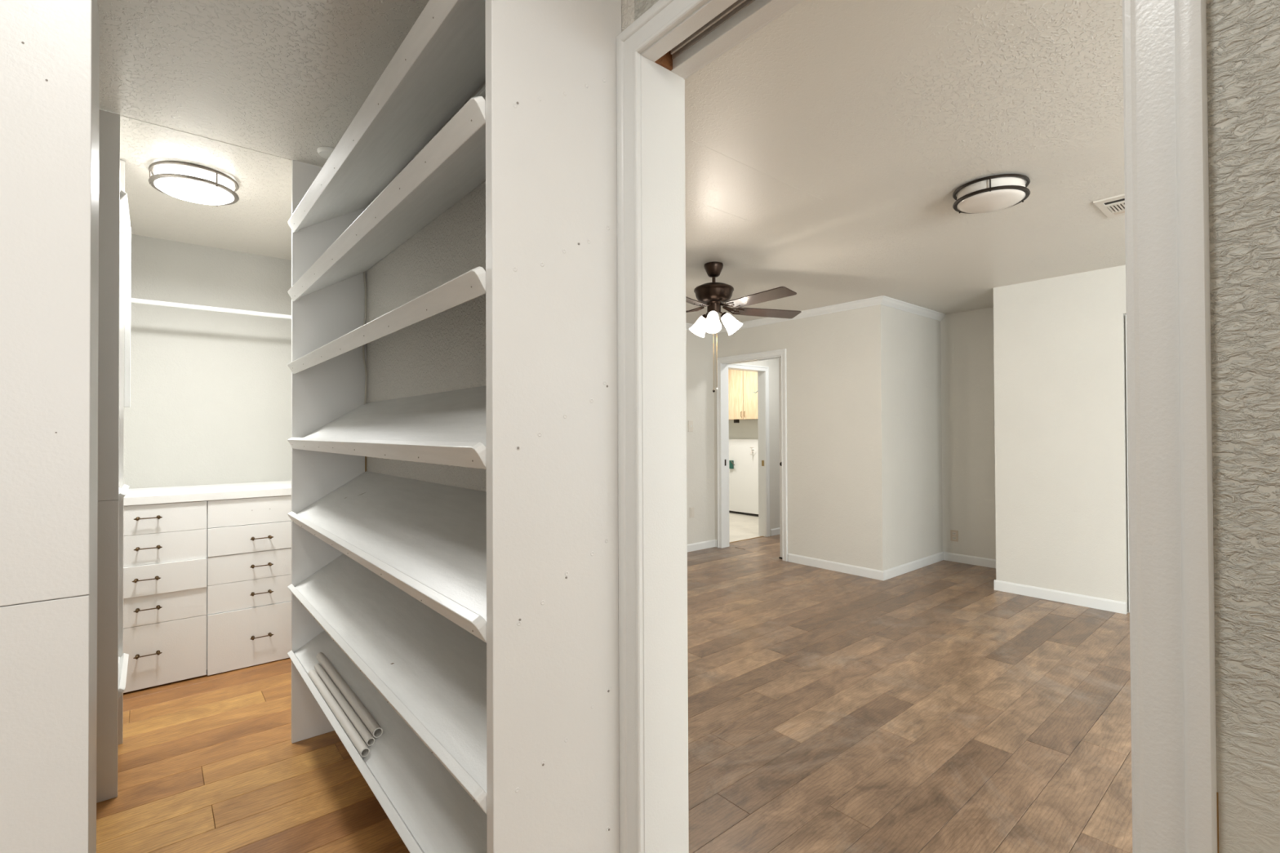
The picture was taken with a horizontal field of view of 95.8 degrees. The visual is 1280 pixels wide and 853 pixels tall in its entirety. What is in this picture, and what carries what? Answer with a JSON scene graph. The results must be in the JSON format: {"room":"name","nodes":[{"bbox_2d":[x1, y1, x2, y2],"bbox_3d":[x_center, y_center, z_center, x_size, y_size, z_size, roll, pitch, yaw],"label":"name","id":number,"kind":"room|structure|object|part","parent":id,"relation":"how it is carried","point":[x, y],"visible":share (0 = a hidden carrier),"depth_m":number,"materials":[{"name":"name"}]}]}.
{"room":"walk-in closet","nodes":[
{"label":"walk-in closet","id":0,"kind":"room"},
{"bbox_2d":[124,234,779,544],"bbox_3d":[-0.360,0.120,5.541,7.600,2.439,0.122,0,-1,-40],"label":"wall","id":1,"kind":"structure","parent":0,"point":[211,391],"depth_m":3.60,"materials":[{"name":"paint"}]},
{"bbox_2d":[688,420,693,431],"bbox_3d":[0.547,-0.004,6.219,0.070,0.120,0.014,0,-1,-40],"label":"light switch","id":2,"kind":"object","parent":1,"relation":"attached to","point":[690,422],"visible":1,"depth_m":6.21,"materials":[{"name":"beige plastic"}]},
{"bbox_2d":[689,506,694,517],"bbox_3d":[0.561,0.926,6.223,0.068,0.110,0.007,0,-1,-40],"label":"outlet","id":3,"kind":"object","parent":1,"relation":"attached to","point":[691,509],"visible":1,"depth_m":6.22,"materials":[{"name":"beige plastic"}]},
{"bbox_2d":[685,323,711,333],"bbox_3d":[-0.668,-1.071,5.182,3.953,0.060,0.052,0,-1,-40],"label":"crown molding","id":4,"kind":"structure","parent":1,"relation":"attached to","point":[688,326],"depth_m":6.18,"materials":[{"name":"white wood"}]},
{"bbox_2d":[687,539,715,551],"bbox_3d":[-0.670,1.296,5.176,3.953,0.080,0.012,0,-1,-40],"label":"baseboard","id":5,"kind":"structure","parent":1,"relation":"attached to","point":[708,544],"depth_m":6.29,"materials":[{"name":"white wood"}]},
{"bbox_2d":[728,363,769,537],"bbox_3d":[1.230,0.306,6.862,0.826,2.076,0.128,0,-1,-40],"label":"door","id":6,"kind":"structure","parent":1,"relation":"in","point":[762,371],"depth_m":7.07,"materials":[{"name":"white wood"}]},
{"bbox_3d":[1.261,-0.704,6.829,0.826,0.058,0.018,0,-1,-40],"label":"casing","id":7,"kind":"part","parent":6,"relation":"part of","materials":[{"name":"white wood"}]},
{"bbox_3d":[1.559,0.306,7.067,0.058,2.076,0.018,0,-1,-40],"label":"casing","id":8,"kind":"part","parent":6,"relation":"part of","materials":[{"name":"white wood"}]},
{"bbox_2d":[770,527,779,536],"bbox_3d":[1.871,1.305,7.321,0.690,0.080,0.012,0,-1,-40],"label":"baseboard","id":9,"kind":"structure","parent":1,"relation":"attached to","point":[775,531],"depth_m":7.14,"materials":[{"name":"white wood"}]},
{"bbox_2d":[97,0,1125,325],"bbox_3d":[1.703,-1.164,2.172,8.000,0.051,7.900,0,-1,-40],"label":"ceiling","id":10,"kind":"structure","parent":0,"point":[877,111],"depth_m":2.19,"materials":[{"name":"white paint"}]},
{"bbox_2d":[148,160,239,206],"bbox_3d":[-1.981,-1.068,2.575,0.320,0.094,0.320,0,-1,-40],"label":"ceiling lamp","id":11,"kind":"object","parent":10,"relation":"attached to","point":[189,182],"visible":1,"depth_m":2.50,"materials":[{"name":"white glass"}]},
{"bbox_3d":[-1.840,-1.074,2.513,0.006,0.062,0.006,0,-1,-40],"label":"post","id":12,"kind":"part","parent":11,"relation":"part of","materials":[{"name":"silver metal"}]},
{"bbox_2d":[316,146,334,159],"bbox_3d":[-1.269,-1.115,2.366,0.092,0.018,0.092,0,-1,-40],"label":"smoke detector","id":13,"kind":"object","parent":10,"relation":"attached to","point":[324,152],"visible":0.47,"depth_m":2.33,"materials":[{"name":"white plastic"}]},
{"bbox_2d":[685,262,801,392],"bbox_3d":[0.525,-0.676,3.945,1.286,0.884,1.251,0,-1,-40],"label":"ceiling fan","id":14,"kind":"object","parent":10,"relation":"hanging from","point":[713,295],"visible":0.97,"depth_m":3.92,"materials":[{"name":"brown metal"}]},
{"bbox_3d":[0.268,-0.809,3.646,0.132,0.032,0.495,-1,-1,36],"label":"blade","id":15,"kind":"part","parent":14,"relation":"part of","materials":[{"name":"brown wood"}]},
{"bbox_3d":[0.416,-0.700,4.059,0.124,0.154,0.147,0,-1,-40],"label":"lamp shade","id":16,"kind":"part","parent":14,"relation":"part of","materials":[{"name":"white glass"}]},
{"bbox_3d":[0.486,-0.702,3.852,0.139,0.154,0.132,0,-1,-40],"label":"lamp shade","id":17,"kind":"part","parent":14,"relation":"part of","materials":[{"name":"white glass"}]},
{"bbox_3d":[0.507,-0.515,3.978,0.003,0.528,0.003,0,-1,-40],"label":"pull chain","id":18,"kind":"part","parent":14,"relation":"part of","materials":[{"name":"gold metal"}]},
{"bbox_3d":[0.637,-0.702,3.956,0.132,0.154,0.139,0,-1,-40],"label":"lamp shade","id":19,"kind":"part","parent":14,"relation":"part of","materials":[{"name":"white glass"}]},
{"bbox_3d":[0.753,-0.811,3.648,0.132,0.032,0.495,0,-1,-36],"label":"blade","id":20,"kind":"part","parent":14,"relation":"part of","materials":[{"name":"brown wood"}]},
{"bbox_3d":[0.901,-0.807,4.109,0.495,0.032,0.132,0,-1,-18],"label":"blade","id":21,"kind":"part","parent":14,"relation":"part of","materials":[{"name":"brown wood"}]},
{"bbox_2d":[684,137,822,221],"bbox_3d":[0.391,-1.129,2.718,1.000,0.002,0.421,0,-1,-40],"label":"trim","id":22,"kind":"structure","parent":10,"relation":"attached to","point":[685,137],"depth_m":2.62,"materials":[{"name":"white"}]},
{"bbox_2d":[952,173,1030,213],"bbox_3d":[1.659,-1.087,2.736,0.314,0.094,0.314,0,-1,-40],"label":"ceiling lamp","id":23,"kind":"object","parent":10,"relation":"attached to","point":[995,193],"visible":1,"depth_m":2.66,"materials":[{"name":"white glass"}]},
{"bbox_2d":[1093,193,1124,218],"bbox_3d":[2.522,-1.132,2.890,0.333,0.009,0.341,0,-1,-40],"label":"ceiling vent","id":24,"kind":"object","parent":10,"relation":"in","point":[1112,206],"visible":0.23,"depth_m":2.95,"materials":[{"name":"beige"}]},
{"bbox_2d":[96,512,1132,852],"bbox_3d":[1.028,1.336,3.272,8.400,0.053,10.300,0,-1,-40],"label":"floor","id":25,"kind":"structure","parent":0,"point":[933,708],"depth_m":2.44,"materials":[{"name":"brown wood"}]},
{"bbox_2d":[0,0,99,852],"bbox_3d":[-0.952,0.080,0.797,0.294,2.438,0.250,0,-1,-40],"label":"cabinet","id":26,"kind":"object","parent":25,"relation":"on","point":[50,49],"visible":1,"depth_m":0.77,"materials":[{"name":"white paint"}]},
{"bbox_3d":[-0.875,0.765,0.704,0.294,1.065,0.019,0,-1,-40],"label":"panel","id":27,"kind":"part","parent":26,"relation":"part of","materials":[{"name":"white wood"}]},
{"bbox_3d":[-0.880,-0.454,0.715,0.294,1.372,0.019,0,-1,-40],"label":"panel","id":28,"kind":"part","parent":26,"relation":"part of","materials":[{"name":"white wood"}]},
{"bbox_2d":[96,109,131,803],"bbox_3d":[-2.116,0.100,2.158,0.308,2.432,0.479,0,-1,-40],"label":"shelf unit","id":29,"kind":"object","parent":25,"relation":"on","point":[114,228],"visible":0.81,"depth_m":2.05,"materials":[{"name":"white wood"}]},
{"bbox_3d":[-1.972,0.788,1.969,0.288,1.052,0.019,0,-1,-40],"label":"panel","id":30,"kind":"part","parent":29,"relation":"part of","materials":[{"name":"white wood"}]},
{"bbox_3d":[-1.977,-0.429,1.980,0.288,1.380,0.019,0,-1,-40],"label":"panel","id":31,"kind":"part","parent":29,"relation":"part of","materials":[{"name":"white wood"}]},
{"bbox_3d":[-2.272,0.102,2.327,0.288,2.432,0.019,0,-1,-40],"label":"panel","id":32,"kind":"part","parent":29,"relation":"part of","materials":[{"name":"white wood"}]},
{"bbox_2d":[123,495,291,693],"bbox_3d":[-2.506,0.862,3.242,1.112,0.930,0.630,0,-1,-40],"label":"base cabinet","id":33,"kind":"object","parent":25,"relation":"on","point":[206,590],"visible":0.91,"depth_m":3.06,"materials":[{"name":"white wood"}]},
{"bbox_3d":[-2.465,0.765,2.888,0.111,0.018,0.035,0,-1,-40],"label":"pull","id":34,"kind":"part","parent":33,"relation":"part of","materials":[{"name":"brown metal"}]},
{"bbox_3d":[-2.468,0.916,2.899,0.111,0.018,0.035,0,-1,-40],"label":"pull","id":35,"kind":"part","parent":33,"relation":"part of","materials":[{"name":"brown metal"}]},
{"bbox_3d":[-2.467,1.145,2.897,0.111,0.018,0.035,0,-1,-40],"label":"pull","id":36,"kind":"part","parent":33,"relation":"part of","materials":[{"name":"brown metal"}]},
{"bbox_3d":[-2.469,0.611,2.901,0.111,0.018,0.035,0,-1,-40],"label":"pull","id":37,"kind":"part","parent":33,"relation":"part of","materials":[{"name":"brown metal"}]},
{"bbox_3d":[-2.470,0.460,2.903,0.111,0.018,0.035,0,-1,-40],"label":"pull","id":38,"kind":"part","parent":33,"relation":"part of","materials":[{"name":"brown metal"}]},
{"bbox_3d":[-2.487,1.157,2.916,0.480,0.316,0.020,0,-1,-40],"label":"drawer","id":39,"kind":"part","parent":33,"relation":"part of","materials":[{"name":"white wood"}]},
{"bbox_3d":[-2.488,0.924,2.918,0.480,0.147,0.020,0,-1,-40],"label":"drawer","id":40,"kind":"part","parent":33,"relation":"part of","materials":[{"name":"white wood"}]},
{"bbox_3d":[-2.485,0.773,2.915,0.480,0.152,0.032,0,-1,-40],"label":"drawer","id":41,"kind":"part","parent":33,"relation":"part of","materials":[{"name":"white wood"}]},
{"bbox_3d":[-2.489,0.619,2.921,0.480,0.153,0.020,0,-1,-40],"label":"drawer","id":42,"kind":"part","parent":33,"relation":"part of","materials":[{"name":"white wood"}]},
{"bbox_3d":[-2.490,0.468,2.922,0.480,0.146,0.020,0,-1,-40],"label":"drawer","id":43,"kind":"part","parent":33,"relation":"part of","materials":[{"name":"white wood"}]},
{"bbox_2d":[124,480,291,506],"bbox_3d":[-2.520,0.374,3.259,1.113,0.042,0.596,0,-1,-40],"label":"countertop","id":44,"kind":"structure","parent":33,"relation":"on","point":[165,495],"depth_m":3.16,"materials":[{"name":"white laminate"}]},
{"bbox_3d":[-2.115,1.161,3.225,0.480,0.318,0.028,0,-1,-40],"label":"drawer","id":45,"kind":"part","parent":33,"relation":"part of","materials":[{"name":"white wood"}]},
{"bbox_3d":[-2.118,0.924,3.230,0.480,0.151,0.020,0,-1,-40],"label":"drawer","id":46,"kind":"part","parent":33,"relation":"part of","materials":[{"name":"white wood"}]},
{"bbox_3d":[-2.119,0.772,3.232,0.480,0.150,0.020,0,-1,-40],"label":"drawer","id":47,"kind":"part","parent":33,"relation":"part of","materials":[{"name":"white wood"}]},
{"bbox_3d":[-2.118,0.619,3.231,0.480,0.151,0.024,0,-1,-40],"label":"drawer","id":48,"kind":"part","parent":33,"relation":"part of","materials":[{"name":"white wood"}]},
{"bbox_3d":[-2.120,0.469,3.234,0.480,0.145,0.020,0,-1,-40],"label":"drawer","id":49,"kind":"part","parent":33,"relation":"part of","materials":[{"name":"white wood"}]},
{"bbox_3d":[-2.095,1.163,3.201,0.111,0.018,0.035,0,-1,-40],"label":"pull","id":50,"kind":"part","parent":33,"relation":"part of","materials":[{"name":"brown metal"}]},
{"bbox_3d":[-2.100,0.924,3.208,0.111,0.018,0.035,0,-1,-40],"label":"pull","id":51,"kind":"part","parent":33,"relation":"part of","materials":[{"name":"brown metal"}]},
{"bbox_3d":[-2.101,0.772,3.210,0.111,0.018,0.035,0,-1,-40],"label":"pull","id":52,"kind":"part","parent":33,"relation":"part of","materials":[{"name":"brown metal"}]},
{"bbox_3d":[-2.099,0.619,3.208,0.111,0.018,0.035,0,-1,-40],"label":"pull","id":53,"kind":"part","parent":33,"relation":"part of","materials":[{"name":"brown metal"}]},
{"bbox_2d":[287,0,621,852],"bbox_3d":[-0.754,0.088,1.793,0.308,2.438,1.873,0,-1,-40],"label":"shelf unit","id":54,"kind":"object","parent":25,"relation":"on","point":[478,630],"visible":1,"depth_m":1.16,"materials":[{"name":"white paint"}]},
{"bbox_3d":[-1.345,0.099,2.508,0.289,2.432,0.019,0,-1,-40],"label":"panel","id":55,"kind":"part","parent":54,"relation":"part of","materials":[{"name":"white wood"}]},
{"bbox_2d":[307,669,369,757],"bbox_3d":[-0.998,0.917,1.889,0.024,0.024,0.708,0,-1,-40],"label":"pipe","id":56,"kind":"object","parent":54,"relation":"on","point":[345,723],"visible":1,"depth_m":1.81,"materials":[{"name":"white plastic"}]},
{"bbox_2d":[314,663,374,746],"bbox_3d":[-0.996,0.905,1.921,0.022,0.022,0.702,0,-1,-40],"label":"pipe","id":57,"kind":"object","parent":54,"relation":"on","point":[353,717],"visible":1,"depth_m":1.85,"materials":[{"name":"white plastic"}]},
{"bbox_2d":[315,652,382,737],"bbox_3d":[-1.001,0.890,1.960,0.028,0.028,0.755,0,-1,-40],"label":"pipe","id":58,"kind":"object","parent":54,"relation":"on","point":[366,717],"visible":1,"depth_m":1.87,"materials":[{"name":"white plastic"}]},
{"bbox_2d":[362,271,367,404],"bbox_3d":[-1.226,-0.404,2.575,0.016,0.622,0.035,0,-1,-40],"label":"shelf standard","id":59,"kind":"object","parent":54,"relation":"hanging from","point":[364,273],"visible":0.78,"depth_m":2.57,"materials":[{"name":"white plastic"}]},
{"bbox_3d":[-0.743,0.856,1.798,0.280,0.184,1.825,0,-1,-40],"label":"shelf","id":60,"kind":"part","parent":54,"relation":"part of","materials":[{"name":"white paint"}]},
{"bbox_3d":[-0.745,0.583,1.801,0.280,0.184,1.825,0,-1,-40],"label":"shelf","id":61,"kind":"part","parent":54,"relation":"part of","materials":[{"name":"white paint"}]},
{"bbox_3d":[-0.746,0.283,1.804,0.280,0.184,1.825,0,-1,-40],"label":"shelf","id":62,"kind":"part","parent":54,"relation":"part of","materials":[{"name":"white paint"}]},
{"bbox_3d":[-0.751,-0.925,1.815,0.280,0.184,1.825,0,-1,-40],"label":"shelf","id":63,"kind":"part","parent":54,"relation":"part of","materials":[{"name":"white paint"}]},
{"bbox_3d":[-0.750,-0.637,1.812,0.280,0.184,1.825,0,-1,-40],"label":"shelf","id":64,"kind":"part","parent":54,"relation":"part of","materials":[{"name":"white paint"}]},
{"bbox_3d":[-0.747,-0.023,1.806,0.280,0.184,1.825,0,-1,-40],"label":"shelf","id":65,"kind":"part","parent":54,"relation":"part of","materials":[{"name":"white paint"}]},
{"bbox_3d":[-0.152,0.079,1.096,0.288,2.438,0.027,0,-1,-40],"label":"panel","id":66,"kind":"part","parent":54,"relation":"part of","materials":[{"name":"white wood"}]},
{"bbox_2d":[728,419,758,439],"bbox_3d":[1.705,0.141,8.909,0.100,2.439,2.384,0,-1,-40],"label":"wall","id":67,"kind":"structure","parent":0,"point":[745,428],"depth_m":8.94,"materials":[{"name":"white paint"}]},
{"bbox_2d":[728,368,757,420],"bbox_3d":[1.577,-0.539,8.733,0.323,0.863,1.300,0,-1,-40],"label":"upper cabinet","id":68,"kind":"object","parent":67,"relation":"attached to","point":[742,384],"visible":0.39,"depth_m":8.59,"materials":[{"name":"brown wood"}]},
{"bbox_3d":[1.363,-0.538,8.789,0.020,0.863,0.538,0,-1,-40],"label":"door","id":69,"kind":"part","parent":68,"relation":"part of","materials":[{"name":"yellow wood"}]},
{"bbox_3d":[1.713,-0.543,8.374,0.020,0.863,0.536,0,-1,-40],"label":"door","id":70,"kind":"part","parent":68,"relation":"part of","materials":[{"name":"yellow wood"}]},
{"bbox_2d":[728,439,758,516],"bbox_3d":[1.504,0.779,9.047,0.024,1.164,1.300,0,-1,-40],"label":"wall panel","id":71,"kind":"object","parent":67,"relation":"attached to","point":[744,477],"visible":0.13,"depth_m":8.91,"materials":[{"name":"white"}]},
{"bbox_2d":[728,460,734,468],"bbox_3d":[1.448,0.598,9.042,0.067,0.130,0.130,0,-1,-40],"label":"box","id":72,"kind":"object","parent":71,"relation":"attached to","point":[731,464],"visible":1,"depth_m":9.06,"materials":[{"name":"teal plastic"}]},
{"bbox_2d":[750,447,755,455],"bbox_3d":[1.692,0.379,8.753,0.069,0.131,0.110,0,-1,-40],"label":"water valve","id":73,"kind":"object","parent":71,"relation":"attached to","point":[753,451],"visible":1,"depth_m":8.75,"materials":[{"name":"white plastic"}]},
{"bbox_2d":[713,304,889,570],"bbox_3d":[1.504,0.113,5.764,0.124,2.439,1.942,0,-1,-40],"label":"wall","id":74,"kind":"structure","parent":0,"point":[837,363],"depth_m":5.32,"materials":[{"name":"beige paint"}]},
{"bbox_2d":[716,348,787,561],"bbox_3d":[1.423,0.282,5.846,0.142,2.103,1.603,0,-1,-40],"label":"door frame","id":75,"kind":"structure","parent":74,"relation":"in","point":[722,406],"depth_m":6.38,"materials":[{"name":"white wood"}]},
{"bbox_3d":[0.877,0.290,6.396,0.018,2.102,0.058,0,-1,-40],"label":"casing","id":76,"kind":"part","parent":75,"relation":"part of","materials":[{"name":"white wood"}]},
{"bbox_3d":[1.149,-0.737,6.078,0.018,0.058,0.916,0,-1,-40],"label":"casing","id":77,"kind":"part","parent":75,"relation":"part of","materials":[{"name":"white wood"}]},
{"bbox_3d":[1.685,0.303,5.549,0.034,2.026,0.812,0,-1,-40],"label":"pocket door","id":78,"kind":"part","parent":75,"relation":"part of","materials":[{"name":"white wood"}]},
{"bbox_3d":[1.431,0.281,5.741,0.018,2.102,0.058,0,-1,-40],"label":"casing","id":79,"kind":"part","parent":75,"relation":"part of","materials":[{"name":"white wood"}]},
{"bbox_2d":[713,295,883,333],"bbox_3d":[1.448,-1.076,5.698,0.052,0.060,1.994,0,-1,-40],"label":"crown molding","id":80,"kind":"structure","parent":74,"relation":"attached to","point":[877,300],"depth_m":5.42,"materials":[{"name":"white wood"}]},
{"bbox_2d":[787,553,884,580],"bbox_3d":[1.778,1.287,5.330,0.012,0.080,0.974,0,-1,-40],"label":"baseboard","id":81,"kind":"structure","parent":74,"relation":"attached to","point":[824,564],"depth_m":5.28,"materials":[{"name":"white wood"}]},
{"bbox_2d":[366,0,1279,852],"bbox_3d":[0.246,0.075,0.939,0.118,2.439,7.718,0,-1,-40],"label":"wall","id":82,"kind":"structure","parent":0,"point":[1243,36],"depth_m":0.51,"materials":[{"name":"white"}]},
{"bbox_2d":[616,0,1218,852],"bbox_3d":[0.529,0.245,0.604,0.153,2.092,1.608,0,-1,-40],"label":"door","id":83,"kind":"structure","parent":82,"relation":"in","point":[1175,799],"depth_m":0.56,"materials":[{"name":"wood"}]},
{"bbox_3d":[-0.020,0.252,1.149,0.018,2.092,0.058,0,-1,-40],"label":"casing","id":84,"kind":"part","parent":83,"relation":"part of","materials":[{"name":"white wood"}]},
{"bbox_3d":[0.233,-0.769,0.853,0.018,0.058,0.856,0,-1,-40],"label":"casing","id":85,"kind":"part","parent":83,"relation":"part of","materials":[{"name":"white wood"}]},
{"bbox_3d":[0.081,0.252,1.240,0.018,2.092,0.058,0,-1,-40],"label":"casing","id":86,"kind":"part","parent":83,"relation":"part of","materials":[{"name":"white wood"}]},
{"bbox_3d":[0.338,-0.769,0.938,0.018,0.058,0.870,0,-1,-40],"label":"casing","id":87,"kind":"part","parent":83,"relation":"part of","materials":[{"name":"white wood"}]},
{"bbox_3d":[0.495,0.244,0.539,0.018,2.092,0.058,0,-1,-40],"label":"casing","id":88,"kind":"part","parent":83,"relation":"part of","materials":[{"name":"white wood"}]},
{"bbox_2d":[887,306,942,568],"bbox_3d":[2.600,0.106,5.497,1.205,2.439,0.120,0,-1,-40],"label":"wall","id":89,"kind":"structure","parent":0,"point":[914,349],"depth_m":5.38,"materials":[{"name":"beige paint"}]},
{"bbox_2d":[883,551,943,580],"bbox_3d":[2.554,1.284,5.357,1.209,0.080,0.012,0,-1,-40],"label":"baseboard","id":90,"kind":"structure","parent":89,"relation":"attached to","point":[892,572],"depth_m":5.31,"materials":[{"name":"white wood"}]},
{"bbox_2d":[880,295,946,320],"bbox_3d":[2.536,-1.084,5.346,1.259,0.060,0.052,0,-1,-40],"label":"crown molding","id":91,"kind":"structure","parent":89,"relation":"attached to","point":[887,301],"depth_m":5.31,"materials":[{"name":"white wood"}]},
{"bbox_2d":[940,306,995,559],"bbox_3d":[3.332,0.102,5.470,0.120,2.439,0.865,0,-1,-40],"label":"wall","id":92,"kind":"structure","parent":0,"point":[966,337],"depth_m":5.58,"materials":[{"name":"beige paint"}]},
{"bbox_2d":[950,529,958,542],"bbox_3d":[3.080,1.071,5.665,0.009,0.108,0.070,0,-1,-40],"label":"outlet","id":93,"kind":"object","parent":92,"relation":"attached to","point":[953,534],"visible":1,"depth_m":5.66,"materials":[{"name":"beige plastic"}]},
{"bbox_2d":[943,551,995,568],"bbox_3d":[3.248,1.282,5.463,0.012,0.080,0.720,0,-1,-40],"label":"baseboard","id":94,"kind":"structure","parent":92,"relation":"attached to","point":[983,562],"depth_m":5.55,"materials":[{"name":"white wood"}]},
{"bbox_2d":[993,265,1129,613],"bbox_3d":[4.840,0.074,3.051,0.936,2.439,5.019,0,-1,-40],"label":"wall","id":95,"kind":"structure","parent":0,"point":[1060,342],"depth_m":4.32,"materials":[{"name":"beige paint"}]},
{"bbox_2d":[994,579,1126,613],"bbox_3d":[3.123,1.272,4.346,0.012,0.080,0.826,0,-1,-40],"label":"baseboard","id":96,"kind":"structure","parent":95,"relation":"attached to","point":[1108,605],"depth_m":4.31,"materials":[{"name":"white wood"}]},
{"bbox_2d":[1125,316,1129,612],"bbox_3d":[3.692,0.254,3.739,0.030,2.078,0.835,0,-1,-40],"label":"door","id":97,"kind":"structure","parent":95,"relation":"in","point":[1126,317],"depth_m":4.05,"materials":[{"name":"white wood"}]},
{"bbox_3d":[-2.117,0.094,1.842,0.100,2.439,3.288,0,-1,-40],"label":"wall","id":98,"kind":"structure","parent":0,"visible":0},
{"bbox_2d":[124,297,291,319],"bbox_3d":[-2.523,-0.676,3.268,1.113,0.058,0.056,0,-1,-40],"label":"closet rod","id":99,"kind":"object","parent":98,"relation":"attached to","point":[135,300],"visible":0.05,"depth_m":3.30,"materials":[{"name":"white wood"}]}
]}

